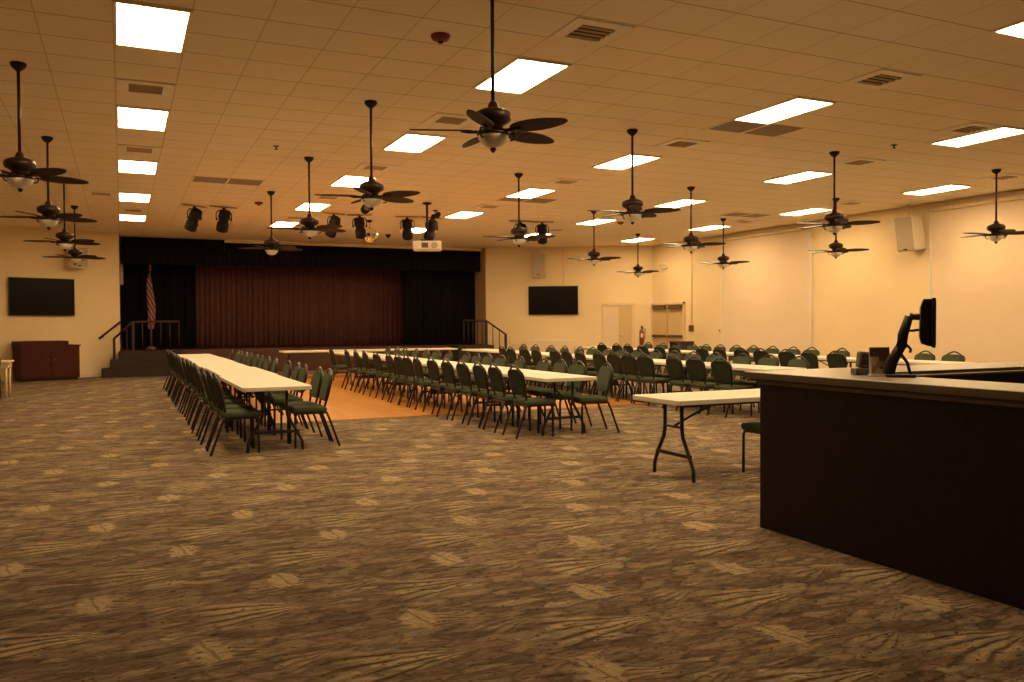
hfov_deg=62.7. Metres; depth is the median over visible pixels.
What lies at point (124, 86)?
ceiling vent
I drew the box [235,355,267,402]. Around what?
banquet chair
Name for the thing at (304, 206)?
recessed light
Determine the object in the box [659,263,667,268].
emergency light
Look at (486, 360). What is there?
banquet chair
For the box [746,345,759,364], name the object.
banquet chair
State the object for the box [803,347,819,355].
banquet chair
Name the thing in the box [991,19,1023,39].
recessed light
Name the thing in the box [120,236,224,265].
valance
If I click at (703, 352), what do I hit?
banquet chair
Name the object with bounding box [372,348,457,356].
folding table
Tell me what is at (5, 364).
side table
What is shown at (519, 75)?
recessed light
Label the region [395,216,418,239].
spotlight
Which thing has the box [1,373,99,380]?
baseboard
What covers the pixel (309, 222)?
ceiling fan
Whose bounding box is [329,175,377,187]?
recessed light
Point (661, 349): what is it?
banquet chair
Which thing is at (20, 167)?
ceiling fan
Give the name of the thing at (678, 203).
diffuser
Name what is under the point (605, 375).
banquet chair
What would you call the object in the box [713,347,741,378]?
banquet chair
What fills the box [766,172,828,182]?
diffuser
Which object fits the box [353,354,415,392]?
folding table
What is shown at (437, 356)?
banquet chair
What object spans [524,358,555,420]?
banquet chair
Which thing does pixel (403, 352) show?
banquet chair
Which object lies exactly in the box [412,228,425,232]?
diffuser
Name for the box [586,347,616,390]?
banquet chair
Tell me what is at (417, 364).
banquet chair
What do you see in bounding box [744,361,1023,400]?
countertop
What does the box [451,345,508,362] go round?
stairs
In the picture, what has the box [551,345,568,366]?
banquet chair
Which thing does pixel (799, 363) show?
banquet chair
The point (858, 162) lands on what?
ceiling vent
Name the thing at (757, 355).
banquet chair
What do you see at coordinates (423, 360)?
folding table
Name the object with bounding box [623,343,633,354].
banquet chair
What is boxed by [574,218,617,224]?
recessed light
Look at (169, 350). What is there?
banquet chair
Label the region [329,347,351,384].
banquet chair
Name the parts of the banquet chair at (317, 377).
leg, leg, seat, backrest, frame, leg, leg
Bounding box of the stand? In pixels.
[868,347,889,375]
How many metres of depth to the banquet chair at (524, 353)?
18.91 m
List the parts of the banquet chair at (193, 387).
leg, panel, leg, frame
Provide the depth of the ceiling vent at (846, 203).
18.88 m
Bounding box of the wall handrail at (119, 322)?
[99,321,120,338]
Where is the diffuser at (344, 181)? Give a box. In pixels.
[333,176,367,186]
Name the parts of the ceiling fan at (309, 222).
blade, lamp shade, blade, blade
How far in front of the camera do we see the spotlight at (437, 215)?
19.70 m
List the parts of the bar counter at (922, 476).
cove moulding, panel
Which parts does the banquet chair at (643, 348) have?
panel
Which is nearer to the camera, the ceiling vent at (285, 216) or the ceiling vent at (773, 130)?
the ceiling vent at (773, 130)
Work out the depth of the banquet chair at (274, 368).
13.31 m
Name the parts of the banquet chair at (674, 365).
panel, frame, seat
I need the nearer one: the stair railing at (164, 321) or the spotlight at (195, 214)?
the spotlight at (195, 214)
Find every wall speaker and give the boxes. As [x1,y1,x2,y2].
[66,246,87,268]
[532,246,545,276]
[894,204,925,251]
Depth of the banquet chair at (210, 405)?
10.61 m
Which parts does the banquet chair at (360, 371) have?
panel, frame, seat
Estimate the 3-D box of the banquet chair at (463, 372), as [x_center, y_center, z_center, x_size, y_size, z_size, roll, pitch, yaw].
[-0.564,0.727,12.375,0.562,0.916,0.465,-1,1,-25]
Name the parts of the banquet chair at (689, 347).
backrest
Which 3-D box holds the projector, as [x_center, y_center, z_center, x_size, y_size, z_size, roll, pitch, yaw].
[-1.861,-2.505,18.436,0.620,1.042,0.475,0,1,-5]
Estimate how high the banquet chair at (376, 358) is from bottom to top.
0.916 m
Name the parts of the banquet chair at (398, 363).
leg, panel, frame, seat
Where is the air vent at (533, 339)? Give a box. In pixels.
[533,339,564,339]
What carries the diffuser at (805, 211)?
attached to the recessed light at (809, 210)
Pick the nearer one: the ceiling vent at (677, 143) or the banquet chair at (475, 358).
the ceiling vent at (677, 143)
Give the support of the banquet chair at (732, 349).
on the floor
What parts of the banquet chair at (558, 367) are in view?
leg, seat, backrest, frame, leg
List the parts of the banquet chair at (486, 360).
backrest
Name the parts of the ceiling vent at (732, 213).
panel, panel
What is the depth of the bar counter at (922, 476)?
4.81 m
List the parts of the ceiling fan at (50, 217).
blade, blade, lamp shade, blade, blade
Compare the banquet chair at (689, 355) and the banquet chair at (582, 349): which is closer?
the banquet chair at (689, 355)
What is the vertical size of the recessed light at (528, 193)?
0.022 m
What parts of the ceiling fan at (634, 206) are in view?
blade, lamp shade, blade, blade, blade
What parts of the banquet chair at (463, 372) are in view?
leg, panel, frame, leg, seat, leg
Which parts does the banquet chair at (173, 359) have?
panel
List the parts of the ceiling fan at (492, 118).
blade, blade, blade, scroll arm, lamp shade, blade, blade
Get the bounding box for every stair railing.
[113,320,179,359]
[463,319,506,349]
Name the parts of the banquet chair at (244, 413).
leg, panel, leg, frame, seat frame, seat, leg, leg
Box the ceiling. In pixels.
[0,0,1023,250]
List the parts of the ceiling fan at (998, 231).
blade, blade, lamp shade, blade, blade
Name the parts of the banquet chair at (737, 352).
panel, frame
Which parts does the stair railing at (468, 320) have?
handrail, newel post, newel post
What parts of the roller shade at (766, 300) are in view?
head rail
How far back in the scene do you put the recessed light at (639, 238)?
26.78 m
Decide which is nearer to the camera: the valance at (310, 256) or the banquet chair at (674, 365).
the banquet chair at (674, 365)
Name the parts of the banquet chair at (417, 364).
leg, panel, frame, leg, seat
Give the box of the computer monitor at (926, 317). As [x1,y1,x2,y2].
[883,298,935,377]
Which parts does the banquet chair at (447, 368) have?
leg, panel, frame, leg, seat, leg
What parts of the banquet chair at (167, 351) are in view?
panel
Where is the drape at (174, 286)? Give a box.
[121,264,196,348]
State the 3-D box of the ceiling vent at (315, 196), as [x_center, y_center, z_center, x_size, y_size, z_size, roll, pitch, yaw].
[-3.850,-3.004,17.589,0.590,0.022,0.590,-1,1,-25]
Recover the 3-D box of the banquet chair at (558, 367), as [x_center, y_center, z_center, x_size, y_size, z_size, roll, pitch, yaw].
[0.548,0.723,12.250,0.562,0.916,0.465,-1,1,-22]
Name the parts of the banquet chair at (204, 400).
leg, leg, frame, seat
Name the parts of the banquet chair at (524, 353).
panel, frame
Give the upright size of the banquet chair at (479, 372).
0.916 m
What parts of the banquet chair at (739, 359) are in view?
seat, backrest, frame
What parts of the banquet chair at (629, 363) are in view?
leg, panel, frame, leg, seat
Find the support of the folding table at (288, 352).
on the floor
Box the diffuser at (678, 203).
[659,200,702,206]
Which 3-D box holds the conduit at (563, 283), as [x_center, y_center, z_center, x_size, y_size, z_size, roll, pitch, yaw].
[1.792,-2.596,29.234,0.080,1.370,0.030,0,1,5]
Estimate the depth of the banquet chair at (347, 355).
18.54 m
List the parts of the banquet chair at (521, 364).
backrest, frame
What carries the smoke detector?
attached to the ceiling
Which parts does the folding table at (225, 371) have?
leg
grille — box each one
[71,247,87,266]
[532,254,544,275]
[894,217,913,250]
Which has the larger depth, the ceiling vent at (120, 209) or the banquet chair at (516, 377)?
the ceiling vent at (120, 209)
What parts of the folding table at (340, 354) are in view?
leg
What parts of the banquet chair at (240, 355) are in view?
backrest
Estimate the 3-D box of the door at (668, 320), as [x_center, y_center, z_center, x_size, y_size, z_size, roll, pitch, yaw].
[5.206,-0.229,28.186,0.130,2.120,1.830,-1,1,-25]
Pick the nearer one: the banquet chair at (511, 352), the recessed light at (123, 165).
the recessed light at (123, 165)
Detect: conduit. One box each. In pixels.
[562,247,564,285]
[689,253,693,330]
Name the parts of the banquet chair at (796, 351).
backrest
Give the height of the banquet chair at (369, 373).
0.916 m
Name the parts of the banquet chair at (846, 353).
backrest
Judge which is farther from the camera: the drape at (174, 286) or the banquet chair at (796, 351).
the drape at (174, 286)
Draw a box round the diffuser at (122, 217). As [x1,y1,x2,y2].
[120,215,144,220]
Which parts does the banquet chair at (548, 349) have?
backrest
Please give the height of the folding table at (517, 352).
0.746 m
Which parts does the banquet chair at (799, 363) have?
backrest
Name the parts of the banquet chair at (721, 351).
panel, frame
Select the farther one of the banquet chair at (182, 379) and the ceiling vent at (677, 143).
the banquet chair at (182, 379)
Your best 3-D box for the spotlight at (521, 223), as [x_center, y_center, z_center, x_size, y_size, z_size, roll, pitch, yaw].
[0.207,-2.829,21.834,0.464,0.590,0.471,0,1,32]
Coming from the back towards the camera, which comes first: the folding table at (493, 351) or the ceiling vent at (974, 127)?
the folding table at (493, 351)
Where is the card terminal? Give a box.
[851,351,868,374]
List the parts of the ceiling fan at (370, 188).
blade, blade, lamp shade, blade, blade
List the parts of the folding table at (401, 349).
rail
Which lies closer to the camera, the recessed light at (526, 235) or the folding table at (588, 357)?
the folding table at (588, 357)
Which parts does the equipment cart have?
panel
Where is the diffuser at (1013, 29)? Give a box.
[997,23,1023,36]
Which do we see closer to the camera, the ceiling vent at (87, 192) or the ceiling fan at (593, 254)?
the ceiling vent at (87, 192)
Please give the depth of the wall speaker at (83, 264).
23.07 m
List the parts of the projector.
port panel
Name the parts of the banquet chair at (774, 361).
seat, backrest, frame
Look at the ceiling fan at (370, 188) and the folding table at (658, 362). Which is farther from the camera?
the folding table at (658, 362)
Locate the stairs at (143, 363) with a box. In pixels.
[101,350,180,377]
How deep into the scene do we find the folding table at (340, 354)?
20.79 m
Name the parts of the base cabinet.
door, door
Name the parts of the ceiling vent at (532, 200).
panel, panel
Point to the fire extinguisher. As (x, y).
(641, 332)
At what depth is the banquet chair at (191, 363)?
12.56 m
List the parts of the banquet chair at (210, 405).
leg, leg, panel, frame, seat, leg, leg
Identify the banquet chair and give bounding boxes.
[0,359,0,399]
[163,349,172,389]
[166,350,174,392]
[167,351,194,394]
[168,352,195,398]
[171,353,201,400]
[172,354,201,403]
[174,355,206,407]
[177,357,203,412]
[182,359,204,416]
[185,361,225,422]
[187,362,230,425]
[191,364,234,432]
[196,367,243,440]
[200,370,253,448]
[206,372,261,455]
[221,351,242,386]
[224,352,247,388]
[225,352,257,399]
[229,349,232,359]
[230,354,258,401]
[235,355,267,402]
[244,356,270,403]
[246,358,283,414]
[254,360,297,424]
[264,362,306,430]
[267,364,314,434]
[278,366,330,443]
[288,368,340,448]
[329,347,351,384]
[341,348,367,389]
[350,349,378,391]
[359,350,388,394]
[368,346,390,383]
[369,351,400,397]
[376,347,399,384]
[381,353,415,401]
[383,347,411,386]
[390,354,424,404]
[398,354,434,406]
[399,348,420,390]
[404,349,432,392]
[408,355,444,409]
[413,350,445,394]
[422,357,461,413]
[424,351,456,397]
[436,358,478,419]
[440,352,474,401]
[450,353,480,404]
[451,360,495,423]
[467,361,513,427]
[469,354,496,406]
[472,355,510,407]
[482,363,531,432]
[490,356,527,411]
[499,346,513,380]
[502,365,554,438]
[504,346,531,384]
[508,344,527,363]
[519,347,536,385]
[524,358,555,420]
[527,344,539,364]
[527,359,572,423]
[529,348,557,387]
[531,345,554,365]
[543,360,591,428]
[547,348,577,391]
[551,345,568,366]
[558,349,589,392]
[569,362,619,433]
[573,346,587,385]
[575,350,603,395]
[586,347,597,386]
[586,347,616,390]
[590,351,623,397]
[597,343,606,353]
[598,348,630,392]
[604,351,639,400]
[612,343,622,354]
[614,349,647,393]
[617,352,654,402]
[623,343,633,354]
[631,349,664,395]
[633,353,671,406]
[637,344,660,372]
[644,342,652,353]
[649,350,683,393]
[654,344,665,372]
[658,342,667,371]
[658,343,680,372]
[662,354,703,410]
[666,351,700,390]
[668,345,680,353]
[683,343,697,360]
[686,356,724,413]
[687,344,712,376]
[695,352,723,390]
[696,346,711,376]
[707,357,752,417]
[713,344,725,350]
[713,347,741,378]
[713,353,754,408]
[728,345,743,379]
[734,347,749,380]
[739,354,779,412]
[741,422,759,471]
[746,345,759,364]
[751,346,779,380]
[753,348,769,364]
[778,349,795,366]
[785,346,800,354]
[788,356,808,368]
[800,349,818,368]
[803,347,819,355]
[826,350,846,367]
[833,348,849,365]
[914,350,935,360]
[941,351,965,361]
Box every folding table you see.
[178,354,218,391]
[184,357,234,396]
[192,361,249,412]
[206,367,277,428]
[219,374,311,452]
[279,349,373,378]
[329,351,378,385]
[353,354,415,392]
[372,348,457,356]
[382,358,453,402]
[421,362,509,416]
[462,349,517,363]
[481,368,595,435]
[498,351,560,386]
[541,354,620,394]
[579,347,638,370]
[606,358,692,392]
[633,349,694,353]
[633,389,759,482]
[681,351,752,378]
[682,362,805,391]
[750,354,855,388]
[847,358,976,366]
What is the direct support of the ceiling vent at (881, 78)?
in the ceiling
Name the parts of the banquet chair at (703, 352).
panel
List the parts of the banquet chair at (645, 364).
panel, frame, seat frame, seat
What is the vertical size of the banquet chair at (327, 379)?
0.916 m
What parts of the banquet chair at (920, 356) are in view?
backrest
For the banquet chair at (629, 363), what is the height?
0.916 m
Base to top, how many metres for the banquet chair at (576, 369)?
0.916 m
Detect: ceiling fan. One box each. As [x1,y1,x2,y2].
[0,61,88,192]
[0,136,97,229]
[23,184,100,250]
[42,205,105,264]
[238,191,302,256]
[267,156,345,239]
[315,100,419,210]
[409,0,567,152]
[483,173,554,246]
[567,211,620,265]
[587,129,680,224]
[616,234,658,276]
[661,186,725,252]
[698,218,749,269]
[796,151,879,234]
[808,198,868,258]
[959,169,1023,243]
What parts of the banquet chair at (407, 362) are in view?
leg, panel, frame, leg, seat, leg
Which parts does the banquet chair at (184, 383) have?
leg, leg, frame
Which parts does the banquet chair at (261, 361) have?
backrest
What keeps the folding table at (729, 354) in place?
on the floor
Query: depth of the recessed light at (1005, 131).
12.20 m
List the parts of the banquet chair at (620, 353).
backrest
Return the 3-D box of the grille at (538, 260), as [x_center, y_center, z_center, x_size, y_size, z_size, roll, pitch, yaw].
[0.913,-2.615,28.911,0.420,0.730,0.012,0,1,5]
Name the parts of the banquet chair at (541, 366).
seat, backrest, frame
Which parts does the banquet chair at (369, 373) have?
panel, leg, frame, seat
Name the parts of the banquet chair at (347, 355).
panel, frame, seat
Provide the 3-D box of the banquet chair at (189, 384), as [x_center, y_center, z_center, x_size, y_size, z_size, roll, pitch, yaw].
[-5.299,0.720,14.092,0.562,0.916,0.465,-1,1,-25]
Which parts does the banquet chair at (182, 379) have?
leg, panel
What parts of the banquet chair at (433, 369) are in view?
leg, panel, frame, leg, seat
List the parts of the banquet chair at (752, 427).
leg, seat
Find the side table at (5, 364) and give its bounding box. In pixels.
[0,360,13,397]
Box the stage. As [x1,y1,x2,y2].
[121,344,484,373]
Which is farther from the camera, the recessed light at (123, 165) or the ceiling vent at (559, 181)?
the ceiling vent at (559, 181)
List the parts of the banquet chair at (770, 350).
backrest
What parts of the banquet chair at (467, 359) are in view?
backrest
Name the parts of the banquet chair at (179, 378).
leg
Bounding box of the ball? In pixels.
[363,220,377,242]
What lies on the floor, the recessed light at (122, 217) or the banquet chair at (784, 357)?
the banquet chair at (784, 357)
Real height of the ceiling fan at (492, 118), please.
1.312 m
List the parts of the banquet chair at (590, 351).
backrest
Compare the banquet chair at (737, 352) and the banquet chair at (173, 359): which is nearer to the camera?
the banquet chair at (173, 359)
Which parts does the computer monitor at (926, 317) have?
arm, plate, arm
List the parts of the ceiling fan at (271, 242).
blade, lamp shade, blade, blade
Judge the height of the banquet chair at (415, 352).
0.916 m
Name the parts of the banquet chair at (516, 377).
leg, panel, frame, leg, seat frame, seat, leg, leg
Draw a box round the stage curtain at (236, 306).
[196,251,402,346]
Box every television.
[8,277,74,315]
[528,286,577,314]
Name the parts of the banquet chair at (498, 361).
backrest, frame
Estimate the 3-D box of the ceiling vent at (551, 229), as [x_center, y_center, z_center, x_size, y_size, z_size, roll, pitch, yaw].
[1.244,-3.161,23.953,0.590,0.022,0.590,-1,1,-25]
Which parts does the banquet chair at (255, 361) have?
backrest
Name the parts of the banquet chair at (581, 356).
panel, frame, seat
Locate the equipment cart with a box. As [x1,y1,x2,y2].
[669,341,693,359]
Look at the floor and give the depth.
5.09 m
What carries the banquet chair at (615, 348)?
on the floor
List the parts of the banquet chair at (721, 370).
panel, frame, seat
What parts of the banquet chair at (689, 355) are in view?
seat, backrest, frame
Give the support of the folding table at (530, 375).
on the floor
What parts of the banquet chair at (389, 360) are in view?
leg, panel, frame, leg, seat, leg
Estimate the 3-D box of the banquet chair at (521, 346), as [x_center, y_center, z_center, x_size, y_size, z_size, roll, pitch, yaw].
[0.139,0.529,22.039,0.562,0.916,0.465,-1,1,-26]
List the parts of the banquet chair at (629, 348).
panel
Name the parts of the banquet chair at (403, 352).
backrest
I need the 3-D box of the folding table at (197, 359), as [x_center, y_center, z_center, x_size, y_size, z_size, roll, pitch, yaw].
[-6.176,0.746,17.105,0.760,0.746,2.440,-1,1,-25]
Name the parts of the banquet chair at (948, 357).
backrest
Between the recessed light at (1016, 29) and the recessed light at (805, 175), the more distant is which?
the recessed light at (805, 175)
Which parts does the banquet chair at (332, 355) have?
panel, seat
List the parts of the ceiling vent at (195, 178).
panel, panel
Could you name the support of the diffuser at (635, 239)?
attached to the recessed light at (639, 238)
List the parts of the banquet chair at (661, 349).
panel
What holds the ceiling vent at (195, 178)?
in the ceiling
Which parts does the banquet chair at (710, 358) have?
seat, backrest, frame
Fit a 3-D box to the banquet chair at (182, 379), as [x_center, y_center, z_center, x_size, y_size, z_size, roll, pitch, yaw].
[-5.971,0.695,15.543,0.562,0.916,0.465,-1,1,-26]
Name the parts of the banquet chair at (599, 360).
panel, frame, leg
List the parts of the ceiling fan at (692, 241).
blade, lamp shade, blade, blade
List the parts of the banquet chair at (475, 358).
backrest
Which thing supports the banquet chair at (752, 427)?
on the floor
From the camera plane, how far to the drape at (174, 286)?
26.68 m
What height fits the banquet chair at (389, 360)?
0.916 m
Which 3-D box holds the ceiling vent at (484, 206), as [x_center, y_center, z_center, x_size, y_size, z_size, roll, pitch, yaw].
[-0.512,-3.054,19.137,0.590,0.022,0.590,-1,1,-25]
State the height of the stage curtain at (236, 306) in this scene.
3.170 m
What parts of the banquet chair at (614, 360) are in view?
panel, frame, leg, seat, leg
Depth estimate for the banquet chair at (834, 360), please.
15.40 m
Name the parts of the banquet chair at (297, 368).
leg, leg, seat, backrest, frame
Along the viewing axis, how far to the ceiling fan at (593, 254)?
19.94 m
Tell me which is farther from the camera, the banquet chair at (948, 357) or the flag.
the flag
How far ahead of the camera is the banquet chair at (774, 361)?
13.61 m
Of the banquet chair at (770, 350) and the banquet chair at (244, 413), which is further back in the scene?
the banquet chair at (770, 350)
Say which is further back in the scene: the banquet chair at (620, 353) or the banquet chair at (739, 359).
the banquet chair at (620, 353)
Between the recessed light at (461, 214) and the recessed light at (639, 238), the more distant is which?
the recessed light at (639, 238)
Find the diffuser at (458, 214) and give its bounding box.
[448,212,480,217]
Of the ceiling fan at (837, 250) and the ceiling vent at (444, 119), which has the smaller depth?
the ceiling vent at (444, 119)
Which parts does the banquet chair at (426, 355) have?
backrest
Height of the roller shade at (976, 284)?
3.890 m
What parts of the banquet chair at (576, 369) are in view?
leg, seat, backrest, frame, leg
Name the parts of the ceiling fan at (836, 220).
blade, blade, lamp shade, blade, blade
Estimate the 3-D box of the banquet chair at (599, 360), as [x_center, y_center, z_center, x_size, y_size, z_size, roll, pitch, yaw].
[1.822,0.638,16.128,0.562,0.916,0.465,-1,1,-25]
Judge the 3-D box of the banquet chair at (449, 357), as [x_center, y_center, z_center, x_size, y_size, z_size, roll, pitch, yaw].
[-1.408,0.650,16.479,0.562,0.916,0.465,-1,1,-22]
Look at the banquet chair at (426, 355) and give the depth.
17.62 m
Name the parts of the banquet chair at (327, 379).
leg, leg, seat, seat frame, backrest, frame, leg, leg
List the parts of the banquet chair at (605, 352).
backrest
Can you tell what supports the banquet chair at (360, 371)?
on the floor
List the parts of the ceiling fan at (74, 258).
blade, lamp shade, blade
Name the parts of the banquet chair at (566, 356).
panel, frame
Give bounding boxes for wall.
[0,224,119,377]
[119,246,224,346]
[475,248,485,343]
[486,245,652,359]
[653,189,1023,368]
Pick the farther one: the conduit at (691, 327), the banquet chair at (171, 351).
the conduit at (691, 327)
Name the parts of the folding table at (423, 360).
leg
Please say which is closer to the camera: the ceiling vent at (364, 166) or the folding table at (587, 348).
the ceiling vent at (364, 166)
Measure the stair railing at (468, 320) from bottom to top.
1.352 m
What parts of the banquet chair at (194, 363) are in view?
leg, panel, seat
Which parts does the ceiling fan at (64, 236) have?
blade, lamp shade, blade, blade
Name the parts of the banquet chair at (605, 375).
leg, leg, seat, seat frame, leg, backrest, frame, leg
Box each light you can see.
[113,0,192,53]
[116,105,169,131]
[117,159,158,174]
[118,192,151,202]
[119,214,146,221]
[269,221,299,226]
[294,202,331,210]
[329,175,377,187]
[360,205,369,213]
[382,132,446,152]
[400,227,425,232]
[444,211,484,218]
[472,56,570,94]
[504,188,556,198]
[524,233,552,236]
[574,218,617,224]
[591,153,661,169]
[619,237,655,241]
[653,198,707,207]
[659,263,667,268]
[687,225,731,230]
[732,96,835,124]
[762,170,832,183]
[778,208,832,215]
[901,184,972,194]
[929,126,1023,147]
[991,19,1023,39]
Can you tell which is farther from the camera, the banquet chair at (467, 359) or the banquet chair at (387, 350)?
the banquet chair at (387, 350)
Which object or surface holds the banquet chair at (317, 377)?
on the floor
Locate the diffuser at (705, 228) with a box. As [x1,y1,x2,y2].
[692,226,727,230]
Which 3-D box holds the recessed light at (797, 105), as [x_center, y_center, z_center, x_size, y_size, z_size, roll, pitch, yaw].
[3.416,-2.907,10.638,0.614,0.022,1.188,-1,1,-25]
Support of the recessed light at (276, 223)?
in the ceiling
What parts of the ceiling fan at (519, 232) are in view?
blade, lamp shade, blade, blade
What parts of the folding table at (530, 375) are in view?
leg, leg, leg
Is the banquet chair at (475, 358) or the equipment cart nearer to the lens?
the banquet chair at (475, 358)
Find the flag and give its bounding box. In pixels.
[145,264,156,348]
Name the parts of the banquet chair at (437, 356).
backrest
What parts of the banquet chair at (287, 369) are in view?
seat, backrest, frame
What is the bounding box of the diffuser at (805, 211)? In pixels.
[783,209,826,214]
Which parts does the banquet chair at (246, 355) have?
backrest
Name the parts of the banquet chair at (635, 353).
backrest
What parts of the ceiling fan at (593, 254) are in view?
lamp shade, blade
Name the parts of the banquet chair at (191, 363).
leg, leg, panel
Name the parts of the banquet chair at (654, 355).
backrest, frame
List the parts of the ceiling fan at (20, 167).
lamp shade, blade, blade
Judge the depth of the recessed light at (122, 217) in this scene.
20.63 m
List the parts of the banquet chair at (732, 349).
backrest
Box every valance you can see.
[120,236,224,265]
[224,243,479,271]
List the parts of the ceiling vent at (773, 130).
panel, panel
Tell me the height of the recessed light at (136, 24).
0.022 m
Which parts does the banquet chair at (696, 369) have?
panel, frame, seat frame, seat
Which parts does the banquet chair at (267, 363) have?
backrest, frame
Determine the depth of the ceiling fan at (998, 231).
14.81 m
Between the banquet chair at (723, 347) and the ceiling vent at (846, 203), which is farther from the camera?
the banquet chair at (723, 347)
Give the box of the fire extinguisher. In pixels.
[639,326,645,343]
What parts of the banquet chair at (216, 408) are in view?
leg, panel, leg, frame, seat, leg, leg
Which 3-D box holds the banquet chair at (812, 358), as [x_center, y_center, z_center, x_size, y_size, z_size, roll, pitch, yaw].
[5.832,0.615,16.117,0.562,0.916,0.465,-1,1,-21]
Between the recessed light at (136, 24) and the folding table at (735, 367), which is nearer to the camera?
the recessed light at (136, 24)
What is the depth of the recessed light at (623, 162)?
13.86 m
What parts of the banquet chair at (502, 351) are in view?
panel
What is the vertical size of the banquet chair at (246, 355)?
0.916 m
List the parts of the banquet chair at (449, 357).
backrest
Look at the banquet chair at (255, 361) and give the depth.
15.34 m
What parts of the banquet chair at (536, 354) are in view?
panel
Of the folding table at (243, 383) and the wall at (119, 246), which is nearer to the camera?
the folding table at (243, 383)
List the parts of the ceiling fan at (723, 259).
lamp shade, blade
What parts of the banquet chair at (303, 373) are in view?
leg, leg, seat, backrest, frame, leg, leg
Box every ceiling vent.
[84,190,116,196]
[117,78,174,97]
[118,144,160,154]
[119,208,147,212]
[191,176,263,185]
[281,215,306,219]
[311,195,342,199]
[354,163,396,171]
[422,112,473,127]
[473,204,506,208]
[494,197,556,203]
[545,178,586,185]
[547,17,634,46]
[547,228,569,231]
[654,138,709,149]
[705,120,804,136]
[717,212,770,217]
[728,219,759,222]
[831,200,870,205]
[835,157,885,166]
[839,68,920,89]
[936,122,1002,135]
[979,173,1023,180]
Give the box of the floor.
[0,365,1023,681]
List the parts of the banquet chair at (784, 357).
panel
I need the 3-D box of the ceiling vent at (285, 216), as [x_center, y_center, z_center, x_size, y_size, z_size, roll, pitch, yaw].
[-5.378,-3.061,20.881,0.590,0.022,0.590,-1,1,-25]
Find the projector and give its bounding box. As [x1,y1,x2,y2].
[413,202,441,250]
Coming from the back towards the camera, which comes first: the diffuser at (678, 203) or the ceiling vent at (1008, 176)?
the diffuser at (678, 203)
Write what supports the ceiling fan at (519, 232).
hanging from the ceiling
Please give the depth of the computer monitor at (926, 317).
5.14 m
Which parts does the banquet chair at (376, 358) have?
leg, panel, frame, leg, seat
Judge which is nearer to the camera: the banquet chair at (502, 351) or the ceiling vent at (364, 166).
the ceiling vent at (364, 166)
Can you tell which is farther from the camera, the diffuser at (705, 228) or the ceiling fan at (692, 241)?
the diffuser at (705, 228)
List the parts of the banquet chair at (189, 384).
leg, leg, panel, frame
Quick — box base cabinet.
[12,340,80,381]
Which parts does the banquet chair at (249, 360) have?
backrest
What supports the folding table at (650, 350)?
on the floor
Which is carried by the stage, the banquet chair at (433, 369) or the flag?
the flag
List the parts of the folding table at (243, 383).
leg, leg, leg, leg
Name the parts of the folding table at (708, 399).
leg, leg, rail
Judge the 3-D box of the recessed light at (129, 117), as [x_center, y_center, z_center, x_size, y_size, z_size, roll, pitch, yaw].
[-4.771,-2.864,10.851,0.614,0.022,1.188,-1,1,-25]
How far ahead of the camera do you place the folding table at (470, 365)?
13.92 m
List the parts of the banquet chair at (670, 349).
panel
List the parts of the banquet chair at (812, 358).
panel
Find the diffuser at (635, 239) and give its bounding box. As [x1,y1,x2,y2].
[624,238,649,241]
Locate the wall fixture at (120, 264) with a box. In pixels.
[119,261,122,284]
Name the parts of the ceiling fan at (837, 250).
lamp shade, blade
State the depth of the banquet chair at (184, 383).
14.76 m
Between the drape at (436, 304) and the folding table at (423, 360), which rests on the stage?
the drape at (436, 304)
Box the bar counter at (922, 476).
[743,361,1023,609]
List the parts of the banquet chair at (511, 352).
panel, frame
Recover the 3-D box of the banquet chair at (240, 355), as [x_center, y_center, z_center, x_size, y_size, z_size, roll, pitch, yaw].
[-5.766,0.658,17.295,0.562,0.916,0.465,-1,1,-28]
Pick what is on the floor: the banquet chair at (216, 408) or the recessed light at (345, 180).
the banquet chair at (216, 408)
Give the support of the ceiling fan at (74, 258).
hanging from the ceiling
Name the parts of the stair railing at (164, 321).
newel post, newel post, handrail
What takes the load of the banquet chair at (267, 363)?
on the floor
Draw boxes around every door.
[602,302,634,347]
[651,302,684,355]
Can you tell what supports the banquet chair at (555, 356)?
on the floor
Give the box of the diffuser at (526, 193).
[507,189,551,197]
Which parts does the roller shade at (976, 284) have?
head rail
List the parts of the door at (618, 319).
panel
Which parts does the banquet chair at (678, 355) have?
seat, backrest, frame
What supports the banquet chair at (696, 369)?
on the floor
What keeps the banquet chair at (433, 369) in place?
on the floor
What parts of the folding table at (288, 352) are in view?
rail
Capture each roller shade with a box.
[720,226,812,365]
[928,195,1023,362]
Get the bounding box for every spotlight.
[182,204,206,231]
[210,205,236,232]
[322,212,344,237]
[347,214,371,238]
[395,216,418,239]
[421,216,441,239]
[430,210,440,220]
[509,220,531,236]
[531,221,553,243]
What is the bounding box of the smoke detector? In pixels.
[431,32,449,43]
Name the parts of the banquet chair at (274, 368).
backrest, frame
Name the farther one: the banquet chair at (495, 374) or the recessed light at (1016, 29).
the banquet chair at (495, 374)
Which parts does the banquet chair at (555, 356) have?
panel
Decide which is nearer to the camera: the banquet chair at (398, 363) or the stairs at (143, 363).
the banquet chair at (398, 363)
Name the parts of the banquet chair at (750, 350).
backrest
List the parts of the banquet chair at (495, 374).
leg, panel, frame, leg, seat frame, seat, leg, leg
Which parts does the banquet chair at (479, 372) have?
leg, panel, frame, leg, seat, leg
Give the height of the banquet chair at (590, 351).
0.916 m
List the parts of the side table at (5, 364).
leg, leg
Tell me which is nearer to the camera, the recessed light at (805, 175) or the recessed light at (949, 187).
the recessed light at (805, 175)
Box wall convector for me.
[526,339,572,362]
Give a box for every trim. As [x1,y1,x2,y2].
[225,239,481,250]
[686,190,1023,243]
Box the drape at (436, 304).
[403,270,474,344]

